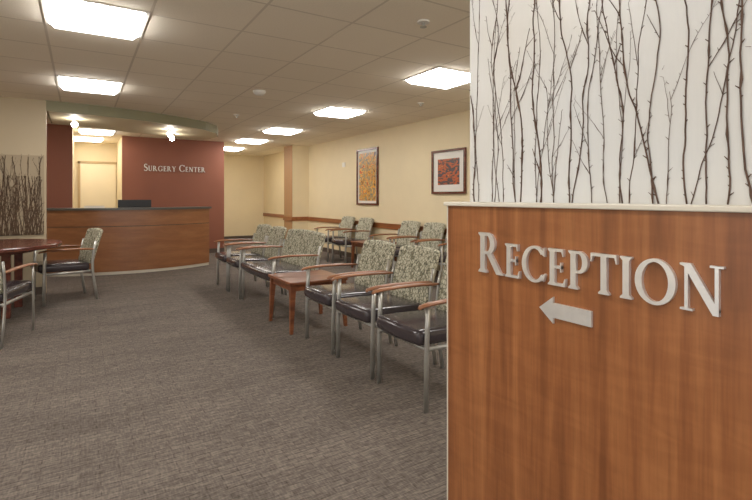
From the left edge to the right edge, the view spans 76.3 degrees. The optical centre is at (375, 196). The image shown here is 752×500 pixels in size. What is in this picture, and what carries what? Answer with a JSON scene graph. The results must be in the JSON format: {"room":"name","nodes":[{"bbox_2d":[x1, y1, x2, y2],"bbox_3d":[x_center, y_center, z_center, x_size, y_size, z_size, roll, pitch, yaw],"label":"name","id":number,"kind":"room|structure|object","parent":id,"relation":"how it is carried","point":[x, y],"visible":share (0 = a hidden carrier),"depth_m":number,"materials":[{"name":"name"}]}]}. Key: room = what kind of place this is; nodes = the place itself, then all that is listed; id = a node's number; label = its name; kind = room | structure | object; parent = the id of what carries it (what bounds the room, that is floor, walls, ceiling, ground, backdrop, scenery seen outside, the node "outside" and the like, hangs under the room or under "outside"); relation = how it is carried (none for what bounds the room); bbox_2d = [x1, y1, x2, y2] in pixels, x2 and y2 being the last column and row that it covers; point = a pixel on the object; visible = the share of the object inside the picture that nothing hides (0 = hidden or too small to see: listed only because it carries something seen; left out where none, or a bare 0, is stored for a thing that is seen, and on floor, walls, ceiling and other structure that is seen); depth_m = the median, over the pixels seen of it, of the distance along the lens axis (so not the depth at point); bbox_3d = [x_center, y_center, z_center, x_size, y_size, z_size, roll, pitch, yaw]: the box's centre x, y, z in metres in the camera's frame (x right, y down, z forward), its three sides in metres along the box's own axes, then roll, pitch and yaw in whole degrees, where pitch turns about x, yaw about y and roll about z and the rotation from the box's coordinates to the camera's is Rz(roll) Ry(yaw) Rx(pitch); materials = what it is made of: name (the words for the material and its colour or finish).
{"room":"hospital interior","nodes":[
{"label":"hospital interior","id":0,"kind":"room"},
{"bbox_2d":[0,96,46,295],"bbox_3d":[-5.832,0.000,5.647,3.210,2.600,0.162,0,0,-32],"label":"wall","id":1,"kind":"structure","parent":0,"point":[23,121],"depth_m":6.32,"materials":[{"name":"beige paint"}]},
{"bbox_2d":[0,154,43,235],"bbox_3d":[-5.202,-0.032,5.936,1.818,1.066,0.032,0,0,-32],"label":"panel","id":2,"kind":"object","parent":1,"relation":"attached to","point":[21,176],"visible":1,"depth_m":6.28,"materials":[{"name":"brown plant"}]},
{"bbox_2d":[48,111,216,139],"bbox_3d":[-3.913,-1.158,8.034,1.486,0.008,3.186,0,0,32],"label":"ceiling","id":3,"kind":"structure","parent":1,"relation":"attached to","point":[112,123],"depth_m":7.73,"materials":[{"name":"paint"}]},
{"bbox_2d":[71,118,77,126],"bbox_3d":[-4.447,-1.091,7.067,0.084,0.127,0.084,0,0,-32],"label":"light","id":4,"kind":"object","parent":3,"relation":"attached to","point":[74,123],"visible":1,"depth_m":7.04,"materials":[{"name":"white paint"}]},
{"bbox_2d":[167,129,171,136],"bbox_3d":[-3.518,-1.091,8.170,0.084,0.127,0.084,0,0,-32],"label":"light","id":5,"kind":"object","parent":3,"relation":"attached to","point":[169,133],"visible":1,"depth_m":8.14,"materials":[{"name":"white paint"}]},
{"bbox_2d":[47,124,71,207],"bbox_3d":[-7.021,0.000,7.829,3.480,2.600,0.100,0,0,-32],"label":"wall","id":6,"kind":"structure","parent":0,"point":[59,137],"depth_m":8.60,"materials":[{"name":"paint"}]},
{"bbox_2d":[72,127,73,207],"bbox_3d":[-6.398,0.000,10.035,0.100,2.600,3.000,0,0,-32],"label":"wall","id":7,"kind":"structure","parent":0,"point":[72,127],"depth_m":8.81,"materials":[{"name":"beige paint"}]},
{"bbox_2d":[74,142,116,207],"bbox_3d":[-6.743,0.000,11.527,0.880,2.600,0.100,0,0,-32],"label":"wall","id":8,"kind":"structure","parent":0,"point":[83,151],"depth_m":11.44,"materials":[{"name":"beige paint"}]},
{"bbox_2d":[78,161,116,207],"bbox_3d":[-6.671,0.225,11.477,0.810,2.150,0.060,0,0,-32],"label":"trim","id":9,"kind":"structure","parent":8,"relation":"attached to","point":[79,162],"depth_m":11.26,"materials":[{"name":"beige paint"}]},
{"bbox_2d":[80,163,115,207],"bbox_3d":[-6.663,0.250,11.493,0.740,2.100,0.040,0,0,-32],"label":"door","id":10,"kind":"structure","parent":8,"relation":"in","point":[97,181],"depth_m":11.47,"materials":[{"name":"beige paint"}]},
{"bbox_2d":[117,137,121,207],"bbox_3d":[-5.879,0.000,11.061,0.100,2.600,1.800,0,0,-32],"label":"wall","id":11,"kind":"structure","parent":0,"point":[119,144],"depth_m":10.88,"materials":[{"name":"beige paint"}]},
{"bbox_2d":[46,100,217,137],"bbox_3d":[-3.914,-1.230,8.029,1.528,0.140,3.253,0,0,32],"label":"soffit","id":12,"kind":"structure","parent":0,"point":[53,106],"depth_m":7.08,"materials":[{"name":"green paint"}]},
{"bbox_2d":[122,136,223,248],"bbox_3d":[-4.516,0.000,10.786,2.130,2.600,0.100,0,0,-32],"label":"wall","id":13,"kind":"structure","parent":0,"point":[165,188],"depth_m":10.75,"materials":[{"name":"paint"}]},
{"bbox_2d":[144,164,204,171],"bbox_3d":[-4.489,-0.645,10.732,1.280,0.156,0.020,0,0,-32],"label":"sign","id":14,"kind":"object","parent":13,"relation":"attached to","point":[144,164],"visible":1,"depth_m":10.70,"materials":[{"name":"silver metal"}]},
{"bbox_2d":[209,248,223,252],"bbox_3d":[-4.487,1.250,10.738,2.130,0.100,0.012,0,0,-32],"label":"baseboard","id":15,"kind":"structure","parent":13,"relation":"attached to","point":[213,250],"depth_m":11.18,"materials":[{"name":"wood"}]},
{"bbox_2d":[0,240,446,499],"bbox_3d":[-2.522,1.350,5.377,8.760,0.100,18.000,0,0,-32],"label":"floor","id":16,"kind":"structure","parent":0,"point":[168,384],"depth_m":3.14,"materials":[{"name":"carpet"}]},
{"bbox_2d":[0,261,37,348],"bbox_3d":[-3.535,0.857,4.312,0.590,0.891,0.741,0,0,-13],"label":"chair","id":17,"kind":"object","parent":16,"relation":"on","point":[9,289],"visible":1,"depth_m":4.37,"materials":[{"name":"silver metal"}]},
{"bbox_2d":[0,239,61,318],"bbox_3d":[-4.371,0.912,5.269,1.540,0.775,1.540,0,0,-32],"label":"round table","id":18,"kind":"object","parent":16,"relation":"on","point":[8,247],"visible":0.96,"depth_m":5.29,"materials":[{"name":"brown wood"}]},
{"bbox_2d":[30,228,102,306],"bbox_3d":[-3.929,0.857,6.104,0.590,0.891,0.741,0,0,44],"label":"chair","id":19,"kind":"object","parent":16,"relation":"on","point":[88,248],"visible":0.89,"depth_m":6.04,"materials":[{"name":"fabric"}]},
{"bbox_2d":[47,206,211,275],"bbox_3d":[-4.414,0.743,8.570,2.795,1.115,1.092,0,0,-32],"label":"reception desk","id":20,"kind":"object","parent":16,"relation":"on","point":[136,239],"visible":0.84,"depth_m":8.16,"materials":[{"name":"brown laminate"}]},
{"bbox_2d":[84,206,104,207],"bbox_3d":[-4.669,0.165,7.941,0.300,0.040,0.100,0,0,-32],"label":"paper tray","id":21,"kind":"object","parent":20,"relation":"on","point":[84,206],"visible":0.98,"depth_m":7.90,"materials":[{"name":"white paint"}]},
{"bbox_2d":[118,200,150,207],"bbox_3d":[-4.361,0.300,8.660,0.540,0.500,0.180,0,0,-32],"label":"computer monitor","id":22,"kind":"object","parent":20,"relation":"on","point":[121,203],"visible":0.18,"depth_m":8.62,"materials":[{"name":"plastic"}]},
{"bbox_2d":[214,224,271,290],"bbox_3d":[-1.943,0.857,7.039,0.741,0.891,0.590,0,0,-32],"label":"chair","id":23,"kind":"object","parent":16,"relation":"on","point":[263,230],"visible":0.68,"depth_m":7.05,"materials":[{"name":"grey fabric"}]},
{"bbox_2d":[225,226,286,298],"bbox_3d":[-1.617,0.857,6.512,0.741,0.891,0.590,0,0,-32],"label":"chair","id":24,"kind":"object","parent":16,"relation":"on","point":[277,234],"visible":0.73,"depth_m":6.48,"materials":[{"name":"fabric"}]},
{"bbox_2d":[239,229,325,317],"bbox_3d":[-1.133,0.857,5.765,0.741,0.891,1.155,0,0,-32],"label":"loveseat","id":25,"kind":"object","parent":16,"relation":"on","point":[301,248],"visible":0.74,"depth_m":5.72,"materials":[{"name":"fabric"}]},
{"bbox_2d":[268,270,347,334],"bbox_3d":[-0.708,1.055,4.934,0.620,0.490,0.620,0,0,-32],"label":"side table","id":26,"kind":"object","parent":16,"relation":"on","point":[293,282],"visible":0.83,"depth_m":4.80,"materials":[{"name":"brown wood"}]},
{"bbox_2d":[314,216,354,261],"bbox_3d":[-0.844,0.857,9.998,0.741,0.891,0.590,0,0,-32],"label":"chair","id":27,"kind":"object","parent":16,"relation":"on","point":[347,222],"visible":0.6,"depth_m":9.99,"materials":[{"name":"grey fabric"}]},
{"bbox_2d":[301,240,395,354],"bbox_3d":[-0.233,0.857,4.346,0.741,0.891,0.590,0,0,-32],"label":"chair","id":28,"kind":"object","parent":16,"relation":"on","point":[376,255],"visible":0.79,"depth_m":4.33,"materials":[{"name":"fabric"}]},
{"bbox_2d":[330,218,373,266],"bbox_3d":[-0.450,0.857,9.360,0.741,0.891,0.590,0,0,-32],"label":"chair","id":29,"kind":"object","parent":16,"relation":"on","point":[362,231],"visible":0.84,"depth_m":9.33,"materials":[{"name":"grey fabric"}]},
{"bbox_2d":[351,239,396,267],"bbox_3d":[-0.044,1.055,8.729,0.620,0.490,0.620,0,0,-32],"label":"side table","id":30,"kind":"object","parent":16,"relation":"on","point":[359,243],"visible":0.31,"depth_m":8.79,"materials":[{"name":"brown wood"}]},
{"bbox_2d":[332,245,439,378],"bbox_3d":[0.096,0.857,3.814,0.741,0.891,0.590,0,0,-32],"label":"chair","id":31,"kind":"object","parent":16,"relation":"on","point":[414,264],"visible":0.81,"depth_m":3.77,"materials":[{"name":"fabric"}]},
{"bbox_2d":[369,221,420,277],"bbox_3d":[0.338,0.857,8.084,0.741,0.891,0.590,0,0,-32],"label":"chair","id":32,"kind":"object","parent":16,"relation":"on","point":[408,228],"visible":0.53,"depth_m":8.18,"materials":[{"name":"grey fabric"}]},
{"bbox_2d":[371,256,446,412],"bbox_3d":[0.424,0.857,3.283,0.741,0.891,0.590,0,0,-32],"label":"chair","id":33,"kind":"object","parent":16,"relation":"on","point":[418,328],"visible":0.56,"depth_m":3.11,"materials":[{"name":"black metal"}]},
{"bbox_2d":[390,222,445,260],"bbox_3d":[0.680,0.857,7.531,0.741,0.891,0.590,0,0,-32],"label":"chair","id":34,"kind":"object","parent":16,"relation":"on","point":[431,230],"visible":0.43,"depth_m":7.61,"materials":[{"name":"grey fabric"}]},
{"bbox_2d":[415,233,446,270],"bbox_3d":[1.021,0.857,6.978,0.741,0.891,0.590,0,0,-32],"label":"chair","id":35,"kind":"object","parent":16,"relation":"on","point":[443,255],"visible":0.27,"depth_m":6.69,"materials":[{"name":"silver metal"}]},
{"bbox_2d":[444,202,751,499],"bbox_3d":[1.030,0.659,0.732,0.242,1.282,2.584,0,0,-32],"label":"wall","id":36,"kind":"structure","parent":16,"relation":"on","point":[647,401],"depth_m":1.25,"materials":[{"name":"brown wood"}]},
{"bbox_2d":[540,297,592,326],"bbox_3d":[0.525,0.322,1.332,0.007,0.076,0.168,0,0,-32],"label":"direction arrow","id":37,"kind":"object","parent":36,"relation":"attached to","point":[552,310],"visible":1,"depth_m":1.32,"materials":[{"name":"metal"}]},
{"bbox_2d":[478,232,725,316],"bbox_3d":[0.538,0.185,1.307,0.010,0.134,0.722,0,0,-32],"label":"sign","id":38,"kind":"object","parent":36,"relation":"attached to","point":[714,306],"visible":1,"depth_m":1.22,"materials":[{"name":"metal"}]},
{"bbox_2d":[469,0,751,204],"bbox_3d":[0.885,-0.652,0.959,0.027,1.340,2.018,0,0,-32],"label":"panel","id":39,"kind":"object","parent":36,"relation":"on","point":[572,101],"visible":1,"depth_m":1.32,"materials":[{"name":"plastic"}]},
{"bbox_2d":[0,0,469,155],"bbox_3d":[-2.522,-1.350,5.377,8.760,0.100,18.000,0,0,-32],"label":"ceiling","id":40,"kind":"structure","parent":0,"point":[201,60],"depth_m":4.56,"materials":[{"name":"tile"}]},
{"bbox_2d":[74,136,104,141],"bbox_3d":[-6.397,-1.278,10.624,0.640,0.045,0.640,0,0,-32],"label":"ceiling light","id":41,"kind":"object","parent":40,"relation":"attached to","point":[76,138],"visible":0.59,"depth_m":10.46,"materials":[{"name":"white paint"}]},
{"bbox_2d":[56,75,123,94],"bbox_3d":[-3.304,-1.278,5.540,0.640,0.045,0.640,0,0,-32],"label":"ceiling light","id":42,"kind":"object","parent":40,"relation":"attached to","point":[68,83],"visible":1,"depth_m":5.42,"materials":[{"name":"white paint"}]},
{"bbox_2d":[41,0,149,39],"bbox_3d":[-2.027,-1.278,3.473,0.640,0.045,0.640,0,0,-32],"label":"ceiling light","id":43,"kind":"object","parent":40,"relation":"attached to","point":[85,16],"visible":1,"depth_m":3.37,"materials":[{"name":"white paint"}]},
{"bbox_2d":[78,128,115,135],"bbox_3d":[-5.516,-1.278,9.463,0.640,0.045,0.640,0,0,-32],"label":"ceiling light","id":44,"kind":"object","parent":40,"relation":"attached to","point":[81,130],"visible":1,"depth_m":9.32,"materials":[{"name":"white paint"}]},
{"bbox_2d":[224,147,243,150],"bbox_3d":[-3.886,-1.278,12.762,0.640,0.045,0.640,0,0,-32],"label":"ceiling light","id":45,"kind":"object","parent":40,"relation":"attached to","point":[225,148],"visible":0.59,"depth_m":12.65,"materials":[{"name":"white paint"}]},
{"bbox_2d":[234,138,268,143],"bbox_3d":[-2.869,-1.278,11.039,0.640,0.045,0.640,0,0,-32],"label":"ceiling light","id":46,"kind":"object","parent":40,"relation":"attached to","point":[242,140],"visible":1,"depth_m":10.88,"materials":[{"name":"white paint"}]},
{"bbox_2d":[253,90,265,95],"bbox_3d":[-1.430,-1.275,5.875,0.160,0.050,0.160,0,0,-32],"label":"smoke detector","id":47,"kind":"object","parent":40,"relation":"attached to","point":[256,92],"visible":1,"depth_m":5.83,"materials":[{"name":"white paint"}]},
{"bbox_2d":[261,127,302,134],"bbox_3d":[-1.829,-1.278,9.355,0.640,0.045,0.640,0,0,-32],"label":"ceiling light","id":48,"kind":"object","parent":40,"relation":"attached to","point":[273,130],"visible":1,"depth_m":9.19,"materials":[{"name":"white paint"}]},
{"bbox_2d":[312,106,367,117],"bbox_3d":[-0.557,-1.278,7.296,0.640,0.045,0.640,0,0,-32],"label":"ceiling light","id":49,"kind":"object","parent":40,"relation":"attached to","point":[339,112],"visible":1,"depth_m":7.16,"materials":[{"name":"white paint"}]},
{"bbox_2d":[417,19,429,27],"bbox_3d":[0.351,-1.278,3.543,0.090,0.045,0.090,0,0,-32],"label":"sprinkler","id":50,"kind":"object","parent":40,"relation":"attached to","point":[423,22],"visible":1,"depth_m":3.53,"materials":[{"name":"white paint"}]},
{"bbox_2d":[402,67,469,88],"bbox_3d":[0.731,-1.278,5.211,0.640,0.045,0.640,0,0,-32],"label":"ceiling light","id":51,"kind":"object","parent":40,"relation":"attached to","point":[438,77],"visible":0.83,"depth_m":5.10,"materials":[{"name":"white paint"}]},
{"bbox_2d":[224,154,263,235],"bbox_3d":[-4.421,0.000,14.723,2.170,2.600,0.100,0,0,-32],"label":"wall","id":52,"kind":"structure","parent":0,"point":[243,174],"depth_m":14.86,"materials":[{"name":"beige paint"}]},
{"bbox_2d":[224,235,252,238],"bbox_3d":[-4.434,1.250,14.649,2.070,0.100,0.012,0,0,-32],"label":"baseboard","id":53,"kind":"structure","parent":52,"relation":"attached to","point":[248,236],"depth_m":14.78,"materials":[{"name":"wood"}]},
{"bbox_2d":[292,145,308,229],"bbox_3d":[-2.050,0.000,12.339,0.440,2.600,0.550,0,0,-32],"label":"wall pillar","id":54,"kind":"structure","parent":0,"point":[300,154],"depth_m":12.10,"materials":[{"name":"beige paint"}]},
{"bbox_2d":[283,216,291,220],"bbox_3d":[-2.254,0.550,12.213,0.020,0.100,0.590,0,0,-32],"label":"trim","id":55,"kind":"structure","parent":54,"relation":"attached to","point":[284,217],"depth_m":12.19,"materials":[{"name":"brown wood"}]},
{"bbox_2d":[284,145,291,238],"bbox_3d":[-2.241,0.000,12.221,0.010,2.600,0.550,0,0,-32],"label":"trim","id":56,"kind":"structure","parent":54,"relation":"attached to","point":[288,149],"depth_m":12.22,"materials":[{"name":"beige paint"}]},
{"bbox_2d":[292,217,307,220],"bbox_3d":[-1.915,0.550,12.087,0.425,0.100,0.020,0,0,-32],"label":"trim","id":57,"kind":"structure","parent":54,"relation":"attached to","point":[293,218],"depth_m":12.07,"materials":[{"name":"brown wood"}]},
{"bbox_2d":[264,110,469,270],"bbox_3d":[1.162,0.000,7.652,0.100,2.600,17.800,0,0,-32],"label":"wall","id":58,"kind":"structure","parent":0,"point":[405,150],"depth_m":9.12,"materials":[{"name":"beige paint"}]},
{"bbox_2d":[263,213,283,217],"bbox_3d":[-2.792,0.550,13.937,0.025,0.100,2.950,0,0,-32],"label":"trim","id":59,"kind":"structure","parent":58,"relation":"attached to","point":[264,214],"depth_m":14.37,"materials":[{"name":"brown wood"}]},
{"bbox_2d":[356,147,378,204],"bbox_3d":[-0.180,-0.410,9.697,0.035,1.140,0.830,0,0,-32],"label":"framed picture","id":60,"kind":"object","parent":58,"relation":"attached to","point":[367,160],"visible":1,"depth_m":9.69,"materials":[{"name":"brown wood"}]},
{"bbox_2d":[359,152,375,200],"bbox_3d":[-0.176,-0.410,9.699,0.003,0.970,0.660,0,0,-32],"label":"print","id":61,"kind":"object","parent":60,"relation":"attached to","point":[367,160],"depth_m":9.69},
{"bbox_2d":[308,217,446,234],"bbox_3d":[2.029,0.550,6.131,0.025,0.100,14.300,0,0,-32],"label":"trim","id":62,"kind":"structure","parent":58,"relation":"attached to","point":[328,220],"depth_m":9.41,"materials":[{"name":"brown wood"}]},
{"bbox_2d":[322,247,438,276],"bbox_3d":[2.034,1.250,6.134,0.012,0.100,14.300,0,0,-32],"label":"baseboard","id":63,"kind":"structure","parent":58,"relation":"attached to","point":[348,254],"depth_m":10.58,"materials":[{"name":"wood"}]},
{"bbox_2d":[431,147,466,193],"bbox_3d":[1.139,-0.400,7.562,0.035,0.700,0.810,0,0,-32],"label":"framed picture","id":64,"kind":"object","parent":58,"relation":"attached to","point":[449,166],"visible":1,"depth_m":7.54,"materials":[{"name":"brown wood"}]},
{"bbox_2d":[438,158,459,184],"bbox_3d":[1.142,-0.400,7.564,0.003,0.410,0.520,0,0,-32],"label":"print","id":65,"kind":"object","parent":64,"relation":"attached to","point":[448,168],"depth_m":7.55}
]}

